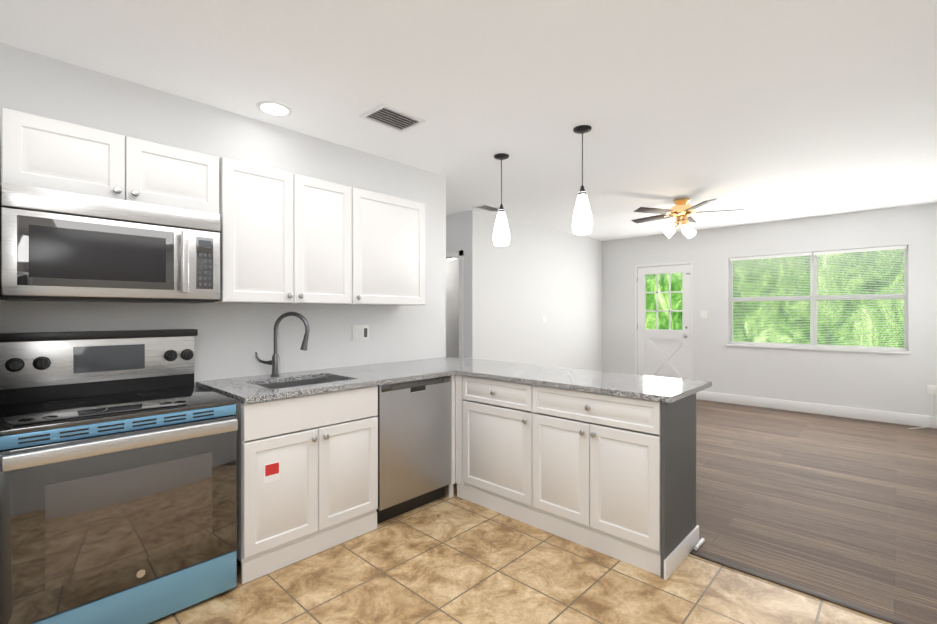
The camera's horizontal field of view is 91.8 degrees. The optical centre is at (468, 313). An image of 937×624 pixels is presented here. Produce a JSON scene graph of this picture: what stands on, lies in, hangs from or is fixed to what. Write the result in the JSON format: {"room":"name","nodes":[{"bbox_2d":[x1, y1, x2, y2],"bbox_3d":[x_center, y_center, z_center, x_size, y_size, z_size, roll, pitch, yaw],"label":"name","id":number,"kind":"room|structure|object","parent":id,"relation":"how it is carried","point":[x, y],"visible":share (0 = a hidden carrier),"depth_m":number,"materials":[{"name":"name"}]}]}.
{"room":"kitchen","nodes":[
{"label":"kitchen","id":0,"kind":"room"},
{"bbox_2d":[0,43,445,384],"bbox_3d":[-2.493,0.029,3.674,2.550,2.600,3.950,0,0,43],"label":"wall","id":1,"kind":"structure","parent":0,"point":[230,339],"depth_m":2.90,"materials":[{"name":"white paint"}]},
{"bbox_2d":[0,107,218,213],"bbox_3d":[-1.772,-0.703,2.308,0.362,0.323,0.845,0,0,43],"label":"upper cabinet","id":2,"kind":"object","parent":1,"relation":"attached to","point":[43,152],"visible":0.96,"depth_m":2.14,"materials":[{"name":"white wood"}]},
{"bbox_2d":[0,183,219,302],"bbox_3d":[-1.742,-0.294,2.262,0.440,0.474,0.820,0,0,43],"label":"microwave","id":3,"kind":"object","parent":2,"relation":"attached to","point":[59,246],"visible":1,"depth_m":2.08,"materials":[{"name":"silver metal"}]},
{"bbox_2d":[214,157,351,304],"bbox_3d":[-1.191,-0.466,2.924,0.362,0.808,0.828,0,0,43],"label":"upper cabinet","id":4,"kind":"object","parent":1,"relation":"attached to","point":[285,237],"visible":0.98,"depth_m":2.77,"materials":[{"name":"white wood"}]},
{"bbox_2d":[352,325,368,340],"bbox_3d":[-0.845,0.154,3.555,0.008,0.120,0.150,0,0,43],"label":"light switch","id":5,"kind":"object","parent":1,"relation":"attached to","point":[360,332],"visible":1,"depth_m":3.55,"materials":[{"name":"white plastic"}]},
{"bbox_2d":[335,187,424,305],"bbox_3d":[-0.676,-0.467,3.469,0.362,0.808,0.663,0,0,43],"label":"upper cabinet","id":6,"kind":"object","parent":1,"relation":"attached to","point":[388,250],"visible":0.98,"depth_m":3.34,"materials":[{"name":"white wood"}]},
{"bbox_2d":[446,212,464,357],"bbox_3d":[-0.564,0.027,6.261,1.560,2.600,0.120,0,0,43],"label":"wall","id":7,"kind":"structure","parent":0,"point":[455,231],"depth_m":5.80,"materials":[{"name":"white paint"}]},
{"bbox_2d":[446,250,462,357],"bbox_3d":[-0.407,0.269,6.020,0.930,2.115,0.013,0,0,43],"label":"trim","id":8,"kind":"structure","parent":7,"relation":"attached to","point":[455,253],"depth_m":5.72,"materials":[{"name":"white wood"}]},
{"bbox_2d":[0,0,936,240],"bbox_3d":[0.479,-1.321,4.160,6.400,0.100,8.800,0,0,43],"label":"ceiling","id":9,"kind":"structure","parent":0,"point":[760,111],"depth_m":2.53,"materials":[{"name":"white paint"}]},
{"bbox_2d":[256,101,292,116],"bbox_3d":[-1.202,-1.264,2.818,0.210,0.010,0.210,0,0,43],"label":"recessed light","id":10,"kind":"object","parent":9,"relation":"in","point":[275,108],"visible":1,"depth_m":2.80,"materials":[{"name":"white plastic"}]},
{"bbox_2d":[359,103,425,132],"bbox_3d":[-0.492,-1.263,2.958,0.260,0.012,0.340,0,0,43],"label":"ceiling vent","id":11,"kind":"object","parent":9,"relation":"in","point":[391,117],"visible":0.98,"depth_m":2.95,"materials":[{"name":"white metal"}]},
{"bbox_2d":[472,204,504,211],"bbox_3d":[0.243,-1.266,5.483,0.220,0.012,0.360,0,0,43],"label":"ceiling vent","id":12,"kind":"object","parent":9,"relation":"in","point":[488,207],"visible":0.94,"depth_m":5.46,"materials":[{"name":"white metal"}]},
{"bbox_2d":[493,153,509,245],"bbox_3d":[0.266,-0.909,3.673,0.136,0.722,0.136,0,0,43],"label":"pendant light","id":13,"kind":"object","parent":9,"relation":"hanging from","point":[501,234],"visible":1,"depth_m":3.63,"materials":[{"name":"white glass"}]},
{"bbox_2d":[572,125,592,234],"bbox_3d":[0.784,-0.909,3.129,0.136,0.722,0.136,0,0,43],"label":"pendant light","id":14,"kind":"object","parent":9,"relation":"hanging from","point":[582,223],"visible":1,"depth_m":3.09,"materials":[{"name":"white glass"}]},
{"bbox_2d":[631,198,743,237],"bbox_3d":[2.386,-1.058,5.113,1.166,0.427,1.160,0,0,43],"label":"ceiling fan","id":15,"kind":"object","parent":9,"relation":"hanging from","point":[682,212],"visible":1,"depth_m":5.01,"materials":[{"name":"brown wood"}]},
{"bbox_2d":[148,482,891,623],"bbox_3d":[-1.262,1.361,2.320,6.400,0.060,3.730,0,0,43],"label":"floor","id":16,"kind":"structure","parent":0,"point":[454,559],"depth_m":2.20,"materials":[{"name":"tile"}]},
{"bbox_2d":[0,329,237,623],"bbox_3d":[-1.630,0.712,2.120,0.800,1.238,0.819,0,0,43],"label":"range","id":17,"kind":"object","parent":16,"relation":"on","point":[118,476],"visible":1,"depth_m":1.93,"materials":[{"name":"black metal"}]},
{"bbox_2d":[235,377,377,583],"bbox_3d":[-1.081,0.886,2.750,0.760,0.888,0.795,0,0,43],"label":"base cabinet","id":18,"kind":"object","parent":16,"relation":"on","point":[307,475],"visible":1,"depth_m":2.45,"materials":[{"name":"white wood"}]},
{"bbox_2d":[196,361,455,403],"bbox_3d":[-0.866,0.515,2.988,0.751,0.209,1.440,0,0,43],"label":"countertop","id":19,"kind":"structure","parent":18,"relation":"on","point":[248,389],"depth_m":2.88,"materials":[{"name":"stone"}]},
{"bbox_2d":[255,312,309,375],"bbox_3d":[-1.214,0.200,2.969,0.273,0.418,0.243,0,0,43],"label":"faucet","id":20,"kind":"object","parent":19,"relation":"on","point":[274,362],"visible":1,"depth_m":2.96,"materials":[{"name":"grey metal"}]},
{"bbox_2d":[377,375,450,523],"bbox_3d":[-0.582,0.887,3.267,0.687,0.885,0.618,0,0,43],"label":"dishwasher","id":21,"kind":"object","parent":16,"relation":"on","point":[414,444],"visible":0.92,"depth_m":3.01,"materials":[{"name":"silver metal"}]},
{"bbox_2d":[449,374,520,520],"bbox_3d":[0.314,0.886,3.216,0.684,0.888,0.532,0,0,43],"label":"base cabinet","id":22,"kind":"object","parent":16,"relation":"on","point":[486,413],"depth_m":3.08,"materials":[{"name":"white wood"}]},
{"bbox_2d":[521,383,700,579],"bbox_3d":[0.837,0.886,2.722,0.825,0.888,0.532,0,0,43],"label":"base cabinet","id":23,"kind":"object","parent":16,"relation":"on","point":[613,476],"depth_m":2.50,"materials":[{"name":"white wood"}]},
{"bbox_2d":[411,357,711,402],"bbox_3d":[0.411,0.425,3.250,2.246,0.030,0.680,0,0,43],"label":"countertop","id":24,"kind":"structure","parent":23,"relation":"on","point":[654,388],"depth_m":2.85,"materials":[{"name":"stone"}]},
{"bbox_2d":[465,210,602,370],"bbox_3d":[1.249,0.026,6.956,0.120,2.600,3.620,0,0,43],"label":"wall","id":25,"kind":"structure","parent":0,"point":[523,282],"depth_m":6.54,"materials":[{"name":"white paint"}]},
{"bbox_2d":[603,203,936,416],"bbox_3d":[4.027,0.026,6.656,4.570,2.600,0.200,0,0,43],"label":"wall","id":26,"kind":"structure","parent":0,"point":[898,383],"depth_m":6.18,"materials":[{"name":"white paint"}]},
{"bbox_2d":[635,262,692,379],"bbox_3d":[3.162,0.264,7.372,0.908,2.124,0.148,0,0,43],"label":"door","id":27,"kind":"structure","parent":26,"relation":"attached to","point":[664,353],"depth_m":7.35,"materials":[{"name":"white wood"}]},
{"bbox_2d":[700,311,706,318],"bbox_3d":[3.587,0.026,6.926,0.100,0.120,0.010,0,0,43],"label":"light switch","id":28,"kind":"object","parent":26,"relation":"attached to","point":[703,314],"visible":1,"depth_m":6.93,"materials":[{"name":"white plastic"}]},
{"bbox_2d":[696,391,936,428],"bbox_3d":[4.486,1.259,6.074,2.740,0.135,0.016,0,0,43],"label":"baseboard","id":29,"kind":"structure","parent":26,"relation":"attached to","point":[879,416],"depth_m":5.91,"materials":[{"name":"white wood"}]},
{"bbox_2d":[726,245,910,353],"bbox_3d":[4.559,-0.163,6.084,1.950,1.300,0.150,0,0,43],"label":"window","id":30,"kind":"structure","parent":26,"relation":"attached to","point":[813,297],"depth_m":5.99,"materials":[{"name":"white"}]},
{"bbox_2d":[908,385,936,428],"bbox_3d":[5.216,1.079,5.221,0.238,0.493,0.252,0,0,43],"label":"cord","id":31,"kind":"object","parent":26,"relation":"attached to","point":[932,390],"visible":1,"depth_m":5.24,"materials":[{"name":"white plastic"}]},
{"bbox_2d":[693,399,936,623],"bbox_3d":[2.996,1.356,6.826,6.400,0.060,8.670,0,0,43],"label":"floor","id":32,"kind":"structure","parent":0,"point":[842,508],"depth_m":3.19,"materials":[{"name":"wood"}]},
{"bbox_2d":[689,550,909,623],"bbox_3d":[1.715,1.327,2.073,1.328,0.007,0.044,0,0,43],"label":"threshold strip","id":33,"kind":"object","parent":32,"relation":"on","point":[889,619],"visible":1,"depth_m":2.17,"materials":[{"name":"brown"}]},
{"label":"outside","id":34,"kind":"structure","parent":0,"visible":0},
{"bbox_2d":[646,249,903,347],"bbox_3d":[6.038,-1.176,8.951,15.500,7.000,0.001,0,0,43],"label":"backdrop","id":35,"kind":"structure","parent":34,"point":[676,301],"depth_m":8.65,"materials":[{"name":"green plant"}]}
]}

